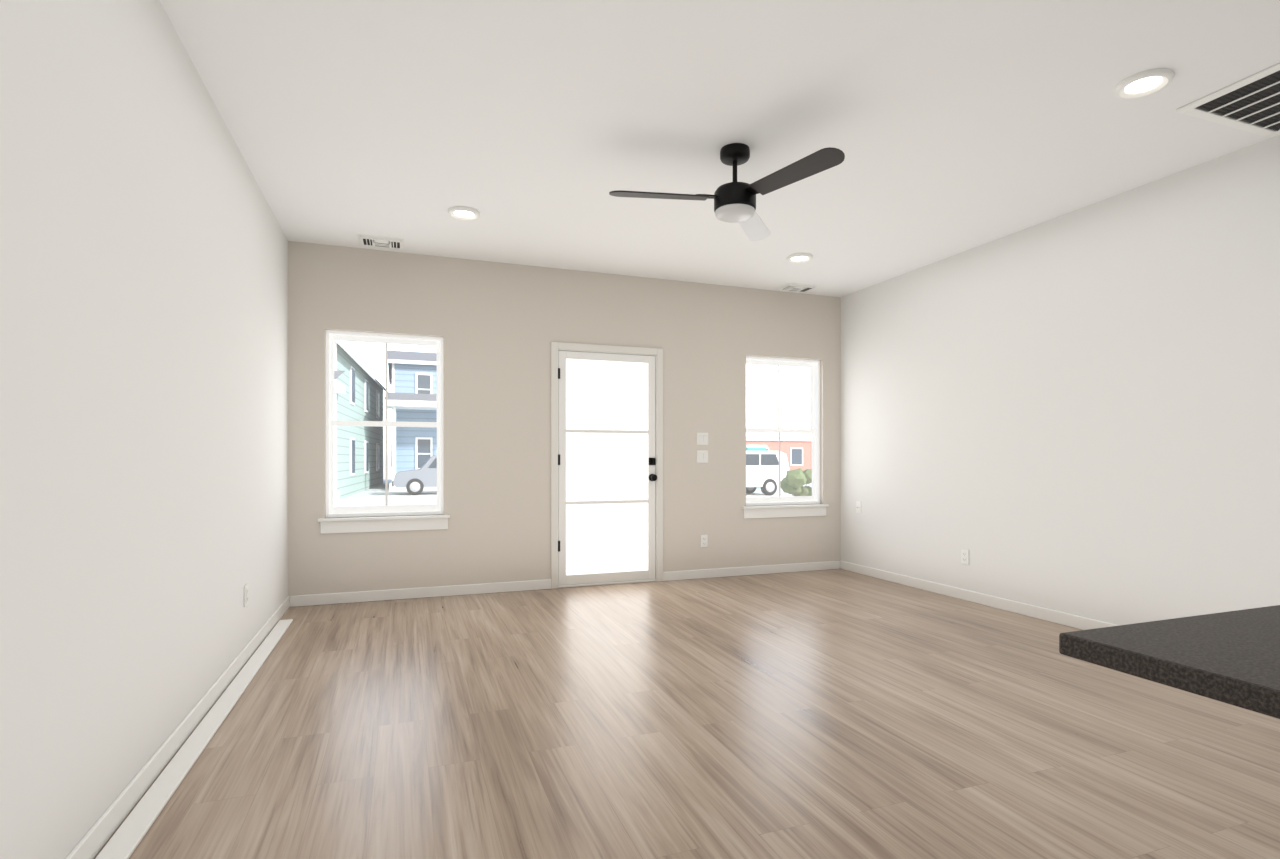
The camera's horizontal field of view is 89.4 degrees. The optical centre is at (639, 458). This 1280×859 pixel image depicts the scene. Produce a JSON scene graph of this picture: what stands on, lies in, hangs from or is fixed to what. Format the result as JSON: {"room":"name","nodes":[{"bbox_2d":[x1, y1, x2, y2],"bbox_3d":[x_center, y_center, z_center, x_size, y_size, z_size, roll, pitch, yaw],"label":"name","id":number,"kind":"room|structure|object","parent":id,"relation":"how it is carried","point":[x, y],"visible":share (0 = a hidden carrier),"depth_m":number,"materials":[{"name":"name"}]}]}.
{"room":"empty living room","nodes":[
{"label":"empty living room","id":0,"kind":"room"},
{"bbox_2d":[0,0,287,858],"bbox_3d":[-1.162,-0.263,0.561,0.160,2.740,9.370,0,0,-20],"label":"wall","id":1,"kind":"structure","parent":0,"point":[144,260],"depth_m":1.99,"materials":[{"name":"white paint"}]},
{"bbox_2d":[244,584,247,606],"bbox_3d":[-2.157,0.747,3.546,0.012,0.115,0.070,0,0,-20],"label":"outlet","id":2,"kind":"object","parent":1,"relation":"attached to","point":[246,585],"visible":1,"depth_m":3.53,"materials":[{"name":"white plastic"}]},
{"bbox_2d":[65,561,1118,858],"bbox_3d":[1.244,1.066,1.437,4.960,0.082,9.050,0,0,-20],"label":"baseboard","id":3,"kind":"structure","parent":1,"relation":"attached to","point":[107,824],"depth_m":3.25,"materials":[{"name":"white wood"}]},
{"bbox_2d":[288,241,840,595],"bbox_3d":[-0.332,-0.263,5.764,4.960,2.740,0.160,0,0,-20],"label":"wall","id":4,"kind":"structure","parent":0,"point":[498,323],"depth_m":5.42,"materials":[{"name":"beige paint"}]},
{"bbox_2d":[318,330,449,533],"bbox_3d":[-2.010,-0.213,5.129,0.960,1.560,0.185,0,0,-20],"label":"window","id":5,"kind":"structure","parent":4,"relation":"in","point":[397,520],"depth_m":5.11,"materials":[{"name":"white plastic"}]},
{"bbox_2d":[551,342,662,588],"bbox_3d":[-0.293,0.054,5.739,1.027,2.106,0.223,0,0,-20],"label":"door","id":6,"kind":"structure","parent":4,"relation":"attached to","point":[607,400],"depth_m":5.71,"materials":[{"name":"white glass"}]},
{"bbox_2d":[697,450,707,462],"bbox_3d":[0.582,-0.023,6.004,0.116,0.115,0.015,0,0,-20],"label":"switch plate","id":7,"kind":"object","parent":4,"relation":"attached to","point":[702,455],"visible":1,"depth_m":6.00,"materials":[{"name":"white plastic"}]},
{"bbox_2d":[697,432,707,444],"bbox_3d":[0.582,-0.188,6.004,0.116,0.115,0.015,0,0,-20],"label":"switch plate","id":8,"kind":"object","parent":4,"relation":"attached to","point":[702,438],"visible":1,"depth_m":6.00,"materials":[{"name":"white plastic"}]},
{"bbox_2d":[701,535,707,546],"bbox_3d":[0.595,0.762,6.010,0.070,0.115,0.012,0,0,-20],"label":"outlet","id":9,"kind":"object","parent":4,"relation":"attached to","point":[704,538],"visible":1,"depth_m":6.01,"materials":[{"name":"white plastic"}]},
{"bbox_2d":[742,356,828,518],"bbox_3d":[1.401,-0.213,6.371,0.960,1.560,0.185,0,0,-20],"label":"window","id":10,"kind":"structure","parent":4,"relation":"in","point":[784,506],"depth_m":6.43,"materials":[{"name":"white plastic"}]},
{"bbox_2d":[94,569,1279,858],"bbox_3d":[1.244,1.167,1.437,5.280,0.120,9.370,0,0,-20],"label":"floor","id":11,"kind":"structure","parent":0,"point":[832,713],"depth_m":2.54,"materials":[{"name":"brown wood"}]},
{"bbox_2d":[160,0,1279,296],"bbox_3d":[1.244,-1.693,1.437,5.280,0.120,9.370,0,0,-20],"label":"ceiling","id":12,"kind":"structure","parent":0,"point":[959,126],"depth_m":3.05,"materials":[{"name":"white paint"}]},
{"bbox_2d":[358,234,403,248],"bbox_3d":[-1.936,-1.623,4.851,0.310,0.020,0.210,0,0,-20],"label":"ceiling vent","id":13,"kind":"object","parent":12,"relation":"in","point":[365,240],"visible":1,"depth_m":4.82,"materials":[{"name":"white plastic"}]},
{"bbox_2d":[448,206,479,220],"bbox_3d":[-1.164,-1.621,4.280,0.206,0.023,0.206,0,0,-20],"label":"recessed light","id":14,"kind":"object","parent":12,"relation":"in","point":[457,212],"visible":1,"depth_m":4.26,"materials":[{"name":"white plastic"}]},
{"bbox_2d":[609,143,844,240],"bbox_3d":[0.442,-1.452,3.324,1.123,0.362,1.142,0,0,-20],"label":"ceiling fan","id":15,"kind":"object","parent":12,"relation":"hanging from","point":[734,202],"depth_m":3.33,"materials":[{"name":"black metal"}]},
{"bbox_2d":[777,283,815,292],"bbox_3d":[1.490,-1.623,6.140,0.310,0.020,0.210,0,0,-20],"label":"ceiling vent","id":16,"kind":"object","parent":12,"relation":"in","point":[795,287],"visible":1,"depth_m":6.10,"materials":[{"name":"white plastic"}]},
{"bbox_2d":[787,253,812,262],"bbox_3d":[1.290,-1.621,5.226,0.206,0.023,0.206,0,0,-20],"label":"recessed light","id":17,"kind":"object","parent":12,"relation":"in","point":[797,257],"visible":1,"depth_m":5.21,"materials":[{"name":"white plastic"}]},
{"bbox_2d":[1114,68,1173,98],"bbox_3d":[2.182,-1.621,2.805,0.206,0.023,0.206,0,0,-20],"label":"recessed light","id":18,"kind":"object","parent":12,"relation":"in","point":[1144,83],"visible":1,"depth_m":2.79,"materials":[{"name":"white plastic"}]},
{"bbox_2d":[1176,63,1279,137],"bbox_3d":[2.967,-1.627,2.806,0.725,0.012,0.725,0,0,-20],"label":"ceiling vent","id":19,"kind":"object","parent":12,"relation":"in","point":[1251,104],"visible":1,"depth_m":2.98,"materials":[{"name":"white plastic"}]},
{"bbox_2d":[841,135,1279,624],"bbox_3d":[3.649,-0.263,2.312,0.160,2.740,9.370,0,0,-20],"label":"wall","id":20,"kind":"structure","parent":0,"point":[1083,403],"depth_m":4.18,"materials":[{"name":"white paint"}]},
{"bbox_2d":[856,501,860,512],"bbox_3d":[2.111,0.467,6.270,0.024,0.115,0.070,0,0,-20],"label":"outlet","id":21,"kind":"object","parent":20,"relation":"attached to","point":[858,503],"visible":1,"depth_m":6.27,"materials":[{"name":"white plastic"}]},
{"bbox_2d":[961,549,968,564],"bbox_3d":[2.551,0.767,5.079,0.012,0.115,0.070,0,0,-20],"label":"outlet","id":22,"kind":"object","parent":20,"relation":"attached to","point":[964,553],"visible":1,"depth_m":5.07,"materials":[{"name":"white plastic"}]},
{"bbox_2d":[1059,605,1279,718],"bbox_3d":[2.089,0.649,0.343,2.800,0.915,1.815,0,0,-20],"label":"countertop","id":23,"kind":"structure","parent":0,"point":[1231,657],"depth_m":0.65,"materials":[{"name":"black stone"}]},
{"label":"outside","id":24,"kind":"structure","parent":0,"visible":0},
{"bbox_2d":[334,466,811,506],"bbox_3d":[-10.301,1.492,84.381,200.000,0.730,154.370,0,0,-20],"label":"ground","id":25,"kind":"structure","parent":24,"point":[375,496],"depth_m":26.86,"materials":[{"name":"concrete"}]},
{"bbox_2d":[334,341,385,502],"bbox_3d":[-16.693,-3.178,30.410,7.550,9.470,19.550,0,0,-16],"label":"house","id":26,"kind":"structure","parent":25,"relation":"on","point":[358,395],"depth_m":28.47,"materials":[{"name":"teal wood"}]},
{"bbox_2d":[384,350,436,490],"bbox_3d":[-10.512,-2.368,37.916,8.080,7.850,12.250,0,0,-20],"label":"house","id":27,"kind":"structure","parent":25,"relation":"on","point":[412,397],"depth_m":33.27,"materials":[{"name":"blue wood"}]},
{"bbox_2d":[392,456,436,494],"bbox_3d":[-8.619,0.697,29.134,4.730,1.720,1.918,0,0,-20],"label":"suv","id":28,"kind":"object","parent":25,"relation":"on","point":[414,481],"visible":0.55,"depth_m":27.82,"materials":[{"name":"grey paint"}]},
{"bbox_2d":[746,445,766,487],"bbox_3d":[5.997,0.407,34.704,1.210,2.300,1.240,0,0,-20],"label":"portable toilet","id":29,"kind":"object","parent":25,"relation":"on","point":[748,447],"visible":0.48,"depth_m":34.15,"materials":[{"name":"teal plastic"}]},
{"bbox_2d":[746,451,788,495],"bbox_3d":[3.846,0.607,27.924,4.830,1.900,1.918,0,0,-20],"label":"car","id":30,"kind":"object","parent":25,"relation":"on","point":[762,467],"visible":0.49,"depth_m":27.48,"materials":[{"name":"white paint"}]},
{"bbox_2d":[746,437,811,470],"bbox_3d":[12.796,-0.093,58.931,26.300,3.300,10.300,0,0,-20],"label":"brick building","id":31,"kind":"structure","parent":25,"relation":"on","point":[798,451],"depth_m":53.50,"materials":[{"name":"orange"}]},
{"bbox_2d":[778,468,811,495],"bbox_3d":[4.470,0.905,18.232,1.137,1.322,1.251,0,0,-20],"label":"shrub","id":32,"kind":"object","parent":25,"relation":"on","point":[793,483],"visible":0.8,"depth_m":18.05,"materials":[{"name":"green plant"}]},
{"bbox_2d":[803,486,811,495],"bbox_3d":[5.167,0.998,18.797,1.062,1.134,0.770,0,0,3],"label":"shrub","id":33,"kind":"object","parent":25,"relation":"on","point":[808,487],"visible":0.03,"depth_m":18.82,"materials":[{"name":"green plant"}]}
]}

